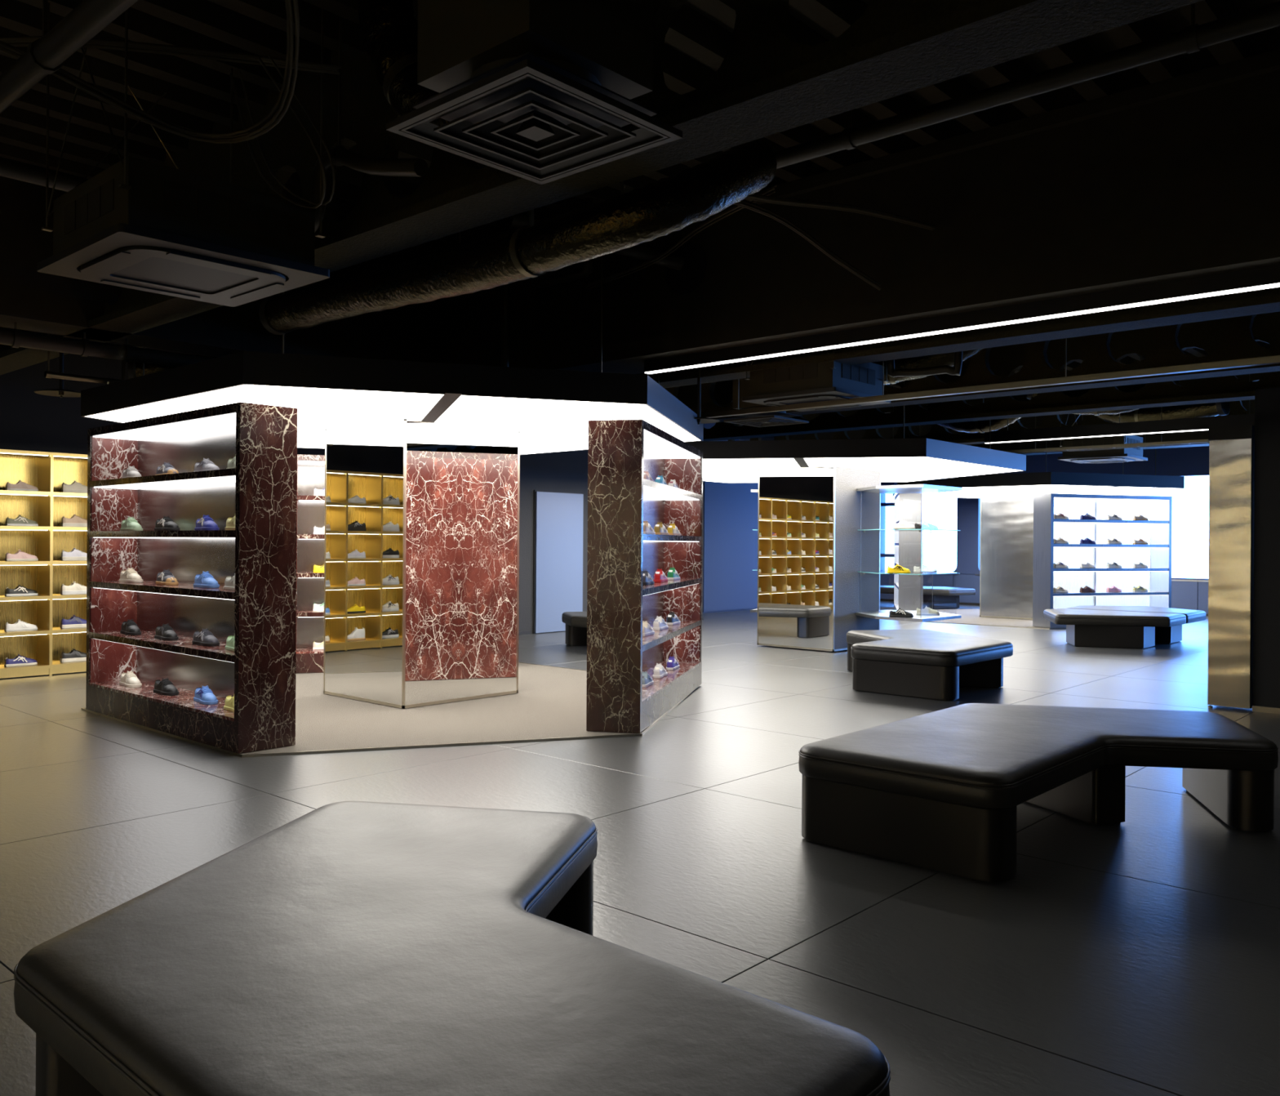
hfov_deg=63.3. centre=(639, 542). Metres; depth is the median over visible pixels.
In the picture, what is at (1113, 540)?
sneaker
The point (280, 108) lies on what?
cable bundle
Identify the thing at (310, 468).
shelving unit
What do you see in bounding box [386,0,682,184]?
ceiling vent
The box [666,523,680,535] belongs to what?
sneaker
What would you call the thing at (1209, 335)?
beam
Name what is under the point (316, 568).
sneaker
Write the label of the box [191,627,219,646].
sneaker
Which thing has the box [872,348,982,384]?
flexible duct
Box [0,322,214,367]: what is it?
cable tray
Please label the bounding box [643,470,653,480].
sneaker
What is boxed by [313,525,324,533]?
sneaker
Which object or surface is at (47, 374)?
pipe
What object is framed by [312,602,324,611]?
sneaker
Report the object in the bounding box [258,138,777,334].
flexible duct
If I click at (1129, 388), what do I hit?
flexible duct
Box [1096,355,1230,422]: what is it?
flexible duct
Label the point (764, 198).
cable bundle
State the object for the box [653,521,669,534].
sneaker
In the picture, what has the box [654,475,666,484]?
sneaker
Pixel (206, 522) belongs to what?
sneaker
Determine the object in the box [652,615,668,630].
sneaker
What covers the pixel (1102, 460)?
grille
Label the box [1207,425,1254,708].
column
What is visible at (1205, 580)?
window
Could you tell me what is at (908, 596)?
shelving unit
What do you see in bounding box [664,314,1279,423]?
beam
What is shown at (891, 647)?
cushion
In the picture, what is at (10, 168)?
drain pipe
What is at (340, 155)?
insulated pipe
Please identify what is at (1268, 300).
linear light
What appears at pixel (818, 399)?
grille
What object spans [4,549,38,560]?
sneaker
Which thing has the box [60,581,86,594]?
sneaker
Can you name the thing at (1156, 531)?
shelving unit
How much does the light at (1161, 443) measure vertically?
1.250 m
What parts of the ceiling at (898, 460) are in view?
hanger rod, light panel, light panel, hanger rod, light panel, hanger rod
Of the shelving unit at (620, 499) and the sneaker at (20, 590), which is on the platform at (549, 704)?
the shelving unit at (620, 499)
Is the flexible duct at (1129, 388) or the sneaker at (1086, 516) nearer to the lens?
the flexible duct at (1129, 388)
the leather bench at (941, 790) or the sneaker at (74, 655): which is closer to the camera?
the leather bench at (941, 790)
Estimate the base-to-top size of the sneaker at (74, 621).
0.132 m
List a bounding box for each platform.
[81,662,693,757]
[924,608,1066,629]
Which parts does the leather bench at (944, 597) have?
leg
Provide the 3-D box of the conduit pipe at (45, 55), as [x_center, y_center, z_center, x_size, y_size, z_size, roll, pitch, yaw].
[-1.868,-2.061,3.403,15.250,0.902,0.105,0,0,42]
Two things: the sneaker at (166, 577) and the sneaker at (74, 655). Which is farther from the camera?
the sneaker at (74, 655)
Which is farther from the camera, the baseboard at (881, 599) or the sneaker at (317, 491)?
the baseboard at (881, 599)
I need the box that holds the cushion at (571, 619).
[561,611,586,627]
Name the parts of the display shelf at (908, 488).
edge rod, glass shelf, plate, plate, glass shelf, edge rod, edge rod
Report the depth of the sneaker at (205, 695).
7.10 m
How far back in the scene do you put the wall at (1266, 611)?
8.45 m
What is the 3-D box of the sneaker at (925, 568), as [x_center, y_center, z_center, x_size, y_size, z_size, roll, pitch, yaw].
[3.537,0.316,12.868,0.280,0.112,0.106,0,0,17]
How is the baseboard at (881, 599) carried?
attached to the wall at (1192, 595)
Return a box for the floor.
[0,600,1279,1095]
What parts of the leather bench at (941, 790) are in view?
leg, leg, leg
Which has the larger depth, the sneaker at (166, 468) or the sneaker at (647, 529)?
the sneaker at (647, 529)
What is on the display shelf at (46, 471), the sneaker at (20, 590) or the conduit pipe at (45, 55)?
the sneaker at (20, 590)
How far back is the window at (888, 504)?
24.73 m
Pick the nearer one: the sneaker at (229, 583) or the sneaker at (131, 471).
the sneaker at (229, 583)
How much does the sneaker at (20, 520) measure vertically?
0.112 m
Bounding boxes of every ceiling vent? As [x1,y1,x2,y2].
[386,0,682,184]
[723,377,808,426]
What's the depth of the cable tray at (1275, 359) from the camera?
7.91 m
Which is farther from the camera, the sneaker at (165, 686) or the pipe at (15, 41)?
the sneaker at (165, 686)
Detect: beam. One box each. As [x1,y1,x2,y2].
[0,0,1202,374]
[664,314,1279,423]
[677,311,1279,440]
[728,344,1274,444]
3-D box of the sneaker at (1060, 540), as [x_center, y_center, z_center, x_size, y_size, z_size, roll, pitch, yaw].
[6.861,-0.032,16.922,0.280,0.112,0.106,0,0,-18]
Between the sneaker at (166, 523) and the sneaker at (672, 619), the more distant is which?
the sneaker at (672, 619)
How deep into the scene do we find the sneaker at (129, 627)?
7.87 m
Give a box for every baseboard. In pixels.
[519,617,703,635]
[880,598,1208,616]
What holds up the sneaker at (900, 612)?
on the display shelf at (908, 488)
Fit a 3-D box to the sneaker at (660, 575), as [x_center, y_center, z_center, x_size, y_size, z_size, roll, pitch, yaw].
[0.169,0.275,8.691,0.106,0.112,0.280,0,0,11]
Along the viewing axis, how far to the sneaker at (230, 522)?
6.80 m
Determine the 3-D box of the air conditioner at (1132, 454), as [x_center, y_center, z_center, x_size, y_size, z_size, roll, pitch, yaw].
[6.664,-1.813,14.935,0.950,1.288,0.950,0,0,42]
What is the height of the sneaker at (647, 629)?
0.112 m
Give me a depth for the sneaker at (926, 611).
12.84 m
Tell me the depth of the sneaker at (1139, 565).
17.39 m
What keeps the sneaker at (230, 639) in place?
on the shelving unit at (260, 492)
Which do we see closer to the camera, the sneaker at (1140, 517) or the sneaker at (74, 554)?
the sneaker at (74, 554)
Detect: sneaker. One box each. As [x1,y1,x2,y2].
[4,480,38,491]
[4,514,38,525]
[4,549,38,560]
[4,584,38,595]
[4,618,37,631]
[4,653,37,666]
[59,648,86,662]
[60,513,87,526]
[60,547,87,560]
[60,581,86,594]
[60,614,86,628]
[61,480,87,493]
[119,567,142,582]
[119,670,142,687]
[120,515,142,530]
[120,618,142,635]
[121,465,141,478]
[153,677,178,695]
[154,515,180,530]
[154,623,178,639]
[155,462,178,475]
[155,568,178,585]
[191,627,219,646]
[193,457,219,471]
[193,570,219,587]
[193,684,217,704]
[194,514,219,530]
[223,573,235,590]
[223,694,234,712]
[225,515,235,529]
[225,635,234,651]
[226,454,235,468]
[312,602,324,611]
[312,640,324,649]
[313,487,324,495]
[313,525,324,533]
[313,564,324,572]
[642,569,654,585]
[642,620,654,635]
[642,671,653,687]
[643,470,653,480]
[643,520,655,533]
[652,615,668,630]
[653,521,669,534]
[653,568,667,582]
[653,662,667,678]
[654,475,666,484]
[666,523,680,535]
[666,567,679,580]
[666,611,680,625]
[666,655,679,670]
[667,479,679,488]
[886,563,911,573]
[888,607,913,617]
[891,520,915,528]
[913,563,937,572]
[914,520,937,528]
[915,605,939,614]
[1053,512,1068,519]
[1053,537,1068,543]
[1053,560,1068,568]
[1053,585,1068,592]
[1079,561,1095,568]
[1079,585,1095,592]
[1080,512,1096,519]
[1080,537,1095,543]
[1106,513,1122,519]
[1106,537,1122,544]
[1106,560,1122,568]
[1106,585,1121,591]
[1132,537,1148,544]
[1132,560,1147,568]
[1132,585,1147,591]
[1133,513,1148,519]
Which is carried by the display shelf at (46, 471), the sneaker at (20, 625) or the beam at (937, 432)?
the sneaker at (20, 625)
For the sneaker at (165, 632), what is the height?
0.112 m
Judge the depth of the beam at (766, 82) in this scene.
3.94 m
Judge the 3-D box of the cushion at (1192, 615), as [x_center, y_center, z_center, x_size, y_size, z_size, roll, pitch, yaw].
[7.295,1.034,15.244,1.753,0.137,1.554,0,0,42]
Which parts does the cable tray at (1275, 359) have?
hanger rod, hanger rod, hanger rod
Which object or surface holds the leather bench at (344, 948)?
on the floor
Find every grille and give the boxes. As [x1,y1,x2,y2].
[111,257,256,292]
[782,397,835,404]
[1084,458,1122,462]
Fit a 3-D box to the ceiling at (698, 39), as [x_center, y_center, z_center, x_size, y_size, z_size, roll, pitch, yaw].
[2.994,-2.591,9.766,16.755,0.280,26.500,0,0,42]
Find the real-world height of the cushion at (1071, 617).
0.137 m
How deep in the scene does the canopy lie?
7.19 m
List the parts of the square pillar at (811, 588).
corner trim, mirror panel, trim, trim, corner trim, plaster panel, corner trim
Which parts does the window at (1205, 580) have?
sill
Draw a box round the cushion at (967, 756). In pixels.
[798,702,1278,809]
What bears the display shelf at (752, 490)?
attached to the square pillar at (811, 588)
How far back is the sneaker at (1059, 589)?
16.88 m
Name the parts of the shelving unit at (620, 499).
panel, shelf, shelf, shelf, light panel, shelf, light panel, light panel, panel, panel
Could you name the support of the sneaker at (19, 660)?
on the display shelf at (46, 471)
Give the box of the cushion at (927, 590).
[880,585,975,595]
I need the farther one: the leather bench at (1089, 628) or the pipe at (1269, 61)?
the leather bench at (1089, 628)
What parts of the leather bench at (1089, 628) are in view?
leg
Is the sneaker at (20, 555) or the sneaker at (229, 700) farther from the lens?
the sneaker at (20, 555)
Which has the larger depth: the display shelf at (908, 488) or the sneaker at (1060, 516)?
the sneaker at (1060, 516)
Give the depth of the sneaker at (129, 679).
7.88 m
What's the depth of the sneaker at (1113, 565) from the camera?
17.22 m
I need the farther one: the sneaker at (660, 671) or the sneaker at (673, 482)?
the sneaker at (673, 482)
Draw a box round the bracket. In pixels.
[694,366,719,424]
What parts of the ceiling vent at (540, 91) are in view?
frame, plate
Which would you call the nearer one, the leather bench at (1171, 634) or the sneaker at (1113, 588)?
the leather bench at (1171, 634)
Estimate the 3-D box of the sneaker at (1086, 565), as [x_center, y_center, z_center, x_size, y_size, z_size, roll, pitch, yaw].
[7.372,0.366,17.089,0.280,0.112,0.106,0,0,-18]
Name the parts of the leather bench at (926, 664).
leg, leg, leg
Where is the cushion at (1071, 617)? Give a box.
[1043,608,1186,626]
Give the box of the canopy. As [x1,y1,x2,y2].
[80,187,703,454]
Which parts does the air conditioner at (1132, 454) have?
knockout panel, frame, frame, knockout panel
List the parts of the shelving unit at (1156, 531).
panel, fluted glass, shelf, shelf, light panel, light panel, light panel, shelf, shelf, panel, light panel, fluted glass, light panel, panel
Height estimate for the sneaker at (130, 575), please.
0.112 m
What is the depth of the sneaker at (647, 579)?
8.08 m
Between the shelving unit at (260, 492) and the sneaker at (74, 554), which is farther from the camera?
the sneaker at (74, 554)
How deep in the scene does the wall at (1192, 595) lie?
21.72 m
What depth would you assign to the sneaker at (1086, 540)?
17.05 m
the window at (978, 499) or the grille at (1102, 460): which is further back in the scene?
the window at (978, 499)
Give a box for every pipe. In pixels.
[0,0,137,113]
[0,35,341,74]
[0,156,88,191]
[44,333,135,383]
[130,0,1279,347]
[309,17,427,231]
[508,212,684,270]
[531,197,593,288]
[707,48,1279,217]
[886,351,962,377]
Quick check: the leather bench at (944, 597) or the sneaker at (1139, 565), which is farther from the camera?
the leather bench at (944, 597)
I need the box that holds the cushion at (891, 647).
[846,629,1013,666]
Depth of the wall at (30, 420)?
10.56 m
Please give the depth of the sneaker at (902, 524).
12.41 m
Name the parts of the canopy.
hanger rod, light panel, hanger rod, light panel, light panel, hanger rod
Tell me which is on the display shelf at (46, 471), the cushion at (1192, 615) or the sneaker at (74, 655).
the sneaker at (74, 655)
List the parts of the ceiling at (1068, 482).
light panel, light panel, hanger rod, light panel, hanger rod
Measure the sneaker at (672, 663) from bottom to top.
0.112 m
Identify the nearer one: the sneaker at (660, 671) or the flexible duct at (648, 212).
the flexible duct at (648, 212)
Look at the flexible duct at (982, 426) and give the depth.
14.37 m
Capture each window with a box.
[880,484,894,570]
[936,497,959,574]
[974,497,980,575]
[1168,473,1208,582]
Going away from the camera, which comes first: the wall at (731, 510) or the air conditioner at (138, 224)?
the air conditioner at (138, 224)
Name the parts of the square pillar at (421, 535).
corner trim, mirror panel, corner trim, trim, trim, mirror panel, corner trim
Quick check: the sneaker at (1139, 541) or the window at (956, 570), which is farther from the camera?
the window at (956, 570)
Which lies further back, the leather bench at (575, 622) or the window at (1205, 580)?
the window at (1205, 580)
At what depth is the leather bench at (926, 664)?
9.37 m
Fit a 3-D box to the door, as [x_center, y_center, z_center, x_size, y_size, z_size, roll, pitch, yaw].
[-1.213,0.287,15.569,0.045,2.110,1.000,0,0,42]
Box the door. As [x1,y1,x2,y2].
[533,489,583,633]
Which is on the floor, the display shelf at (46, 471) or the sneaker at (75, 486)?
the display shelf at (46, 471)
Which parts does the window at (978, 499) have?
frame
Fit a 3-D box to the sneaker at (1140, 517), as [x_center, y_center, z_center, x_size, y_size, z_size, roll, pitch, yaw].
[8.404,-0.422,17.423,0.280,0.112,0.106,0,0,-18]
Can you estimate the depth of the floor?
4.34 m
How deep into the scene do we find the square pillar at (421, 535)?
8.64 m
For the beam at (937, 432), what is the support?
attached to the ceiling at (698, 39)
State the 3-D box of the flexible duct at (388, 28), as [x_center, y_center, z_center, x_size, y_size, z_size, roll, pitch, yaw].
[-0.701,-1.965,3.756,0.887,1.180,0.281,0,0,34]
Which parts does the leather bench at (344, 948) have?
leg, leg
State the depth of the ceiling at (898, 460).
12.05 m
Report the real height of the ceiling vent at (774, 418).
1.200 m
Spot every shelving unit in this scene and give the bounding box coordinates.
[85,401,297,753]
[295,453,519,672]
[586,418,702,733]
[893,493,924,610]
[1032,493,1172,627]
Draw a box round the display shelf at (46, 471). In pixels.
[0,448,87,678]
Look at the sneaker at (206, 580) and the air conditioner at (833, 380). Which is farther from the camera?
the air conditioner at (833, 380)
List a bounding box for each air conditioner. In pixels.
[36,1,329,306]
[742,348,890,411]
[1057,413,1147,463]
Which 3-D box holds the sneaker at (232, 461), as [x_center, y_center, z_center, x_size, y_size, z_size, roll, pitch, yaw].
[-2.621,-0.524,6.792,0.106,0.112,0.280,0,0,-44]
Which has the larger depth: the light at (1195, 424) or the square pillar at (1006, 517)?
the square pillar at (1006, 517)
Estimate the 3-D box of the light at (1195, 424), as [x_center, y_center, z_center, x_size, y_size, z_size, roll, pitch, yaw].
[6.996,-1.880,11.716,6.400,1.150,0.070,0,0,42]
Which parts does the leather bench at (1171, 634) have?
leg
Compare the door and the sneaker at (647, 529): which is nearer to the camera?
the sneaker at (647, 529)
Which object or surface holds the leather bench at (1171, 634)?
on the floor
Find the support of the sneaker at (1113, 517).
on the shelving unit at (1156, 531)
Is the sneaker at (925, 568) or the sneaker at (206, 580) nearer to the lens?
the sneaker at (206, 580)
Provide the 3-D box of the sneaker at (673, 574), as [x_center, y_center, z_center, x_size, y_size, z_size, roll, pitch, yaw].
[0.293,0.275,9.237,0.106,0.112,0.280,0,0,11]
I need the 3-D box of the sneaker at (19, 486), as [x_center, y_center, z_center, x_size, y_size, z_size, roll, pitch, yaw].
[-6.053,-0.556,10.170,0.106,0.112,0.280,0,0,42]
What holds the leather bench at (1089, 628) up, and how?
on the floor
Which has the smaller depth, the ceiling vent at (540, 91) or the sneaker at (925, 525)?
the ceiling vent at (540, 91)
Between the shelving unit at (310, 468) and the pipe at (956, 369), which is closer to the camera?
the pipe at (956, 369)
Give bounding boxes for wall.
[0,327,324,454]
[519,449,703,633]
[702,422,773,613]
[880,445,1208,613]
[1252,386,1279,713]
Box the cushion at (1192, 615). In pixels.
[1068,605,1205,623]
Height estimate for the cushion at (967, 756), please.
0.137 m
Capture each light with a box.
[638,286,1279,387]
[984,373,1254,443]
[1003,406,1208,453]
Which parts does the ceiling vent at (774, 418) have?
frame, plate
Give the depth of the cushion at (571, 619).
12.98 m
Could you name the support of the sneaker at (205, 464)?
on the shelving unit at (260, 492)
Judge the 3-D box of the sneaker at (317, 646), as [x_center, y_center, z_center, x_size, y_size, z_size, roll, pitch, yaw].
[-3.212,1.042,10.653,0.280,0.112,0.106,0,0,-18]
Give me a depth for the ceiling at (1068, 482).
17.29 m
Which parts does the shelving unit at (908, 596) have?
panel, shelf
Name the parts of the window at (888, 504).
frame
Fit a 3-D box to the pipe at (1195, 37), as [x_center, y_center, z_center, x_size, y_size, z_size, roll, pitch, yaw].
[0.214,-2.199,5.714,15.250,0.599,0.098,0,0,42]
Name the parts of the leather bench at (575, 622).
leg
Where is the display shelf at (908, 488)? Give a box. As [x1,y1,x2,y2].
[855,484,962,622]
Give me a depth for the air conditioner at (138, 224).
4.58 m
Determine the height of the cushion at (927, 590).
0.137 m
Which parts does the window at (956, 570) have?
frame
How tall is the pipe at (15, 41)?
0.119 m
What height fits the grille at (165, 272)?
0.016 m
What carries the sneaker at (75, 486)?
on the display shelf at (46, 471)
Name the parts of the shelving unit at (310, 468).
shelf, shelf, shelf, panel, light panel, light panel, light panel, light panel, panel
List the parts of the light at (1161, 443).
rail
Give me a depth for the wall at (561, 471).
15.27 m
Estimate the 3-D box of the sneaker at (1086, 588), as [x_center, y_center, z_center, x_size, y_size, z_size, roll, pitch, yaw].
[7.369,0.766,17.089,0.280,0.112,0.106,0,0,-18]
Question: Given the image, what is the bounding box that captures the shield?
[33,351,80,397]
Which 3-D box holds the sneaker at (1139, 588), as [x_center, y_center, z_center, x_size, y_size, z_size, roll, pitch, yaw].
[8.397,0.773,17.423,0.280,0.112,0.106,0,0,-18]
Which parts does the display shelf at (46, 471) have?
shelf, shelf, shelf, shelf, shelf, shelf, panel, shelf, shelf, shelf, shelf, shelf, shelf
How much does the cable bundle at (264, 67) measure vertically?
0.671 m
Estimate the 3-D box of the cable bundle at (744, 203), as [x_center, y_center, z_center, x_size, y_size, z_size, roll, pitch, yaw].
[0.859,-1.939,6.487,1.410,0.638,0.164,0,0,-8]
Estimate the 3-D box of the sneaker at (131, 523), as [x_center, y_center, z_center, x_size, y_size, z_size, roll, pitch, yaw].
[-3.883,-0.142,7.926,0.280,0.112,0.106,0,0,43]
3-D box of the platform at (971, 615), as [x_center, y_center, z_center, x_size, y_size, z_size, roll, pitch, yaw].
[7.112,1.388,19.222,5.320,0.016,4.607,0,0,42]
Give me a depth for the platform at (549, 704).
7.77 m
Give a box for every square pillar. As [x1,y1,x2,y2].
[323,418,519,708]
[756,465,880,651]
[979,490,1066,619]
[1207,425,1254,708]
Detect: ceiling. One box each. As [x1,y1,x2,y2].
[0,0,1279,387]
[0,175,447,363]
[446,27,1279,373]
[685,380,1026,483]
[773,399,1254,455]
[893,425,1184,497]
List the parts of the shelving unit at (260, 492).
panel, shelf, panel, shelf, light panel, light panel, light panel, light panel, light panel, shelf, shelf, panel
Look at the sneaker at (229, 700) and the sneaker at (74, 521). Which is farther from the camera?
the sneaker at (74, 521)
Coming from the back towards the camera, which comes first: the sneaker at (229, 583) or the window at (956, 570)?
the window at (956, 570)
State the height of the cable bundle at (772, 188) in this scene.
0.238 m
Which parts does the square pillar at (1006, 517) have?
corner trim, trim, steel panel, trim, steel panel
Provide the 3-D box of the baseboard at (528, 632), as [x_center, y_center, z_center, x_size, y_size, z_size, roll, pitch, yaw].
[-0.451,1.322,16.445,0.015,0.050,4.650,0,0,42]
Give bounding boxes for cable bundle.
[0,0,299,143]
[229,53,335,208]
[586,184,777,288]
[667,176,935,230]
[733,199,881,290]
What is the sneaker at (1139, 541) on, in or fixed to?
on the shelving unit at (1156, 531)
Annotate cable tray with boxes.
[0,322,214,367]
[700,337,1279,417]
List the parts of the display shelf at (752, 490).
plate, plate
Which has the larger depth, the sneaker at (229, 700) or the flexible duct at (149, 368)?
the flexible duct at (149, 368)
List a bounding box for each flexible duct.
[127,354,217,378]
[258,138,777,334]
[356,0,449,125]
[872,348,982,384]
[925,394,1029,432]
[1026,380,1181,415]
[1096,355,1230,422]
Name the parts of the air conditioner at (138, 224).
hanger rod, brace rod, knockout panel, brace rod, brace rod, hanger rod, brace rod, frame, frame, knockout panel, hanger rod, hanger rod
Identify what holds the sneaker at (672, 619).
on the shelving unit at (620, 499)
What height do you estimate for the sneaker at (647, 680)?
0.112 m
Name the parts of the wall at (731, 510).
panel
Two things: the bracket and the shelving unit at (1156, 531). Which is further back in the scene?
the shelving unit at (1156, 531)
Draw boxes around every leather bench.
[13,800,890,1095]
[561,611,586,645]
[798,702,1278,881]
[846,629,1013,700]
[880,585,975,608]
[1043,608,1186,648]
[1068,605,1205,643]
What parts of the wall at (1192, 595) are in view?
panel, panel, panel, panel, panel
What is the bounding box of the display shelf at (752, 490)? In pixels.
[750,488,758,612]
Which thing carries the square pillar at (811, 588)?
on the floor
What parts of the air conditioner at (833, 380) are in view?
hanger rod, knockout panel, frame, frame, hanger rod, knockout panel, hanger rod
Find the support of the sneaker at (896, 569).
on the display shelf at (908, 488)
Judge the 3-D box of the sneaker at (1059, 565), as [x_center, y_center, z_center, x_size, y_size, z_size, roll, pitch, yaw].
[6.859,0.363,16.922,0.280,0.112,0.106,0,0,-18]
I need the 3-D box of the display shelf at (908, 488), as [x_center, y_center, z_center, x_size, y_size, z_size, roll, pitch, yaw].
[3.373,0.124,13.043,1.160,1.615,1.400,0,0,42]

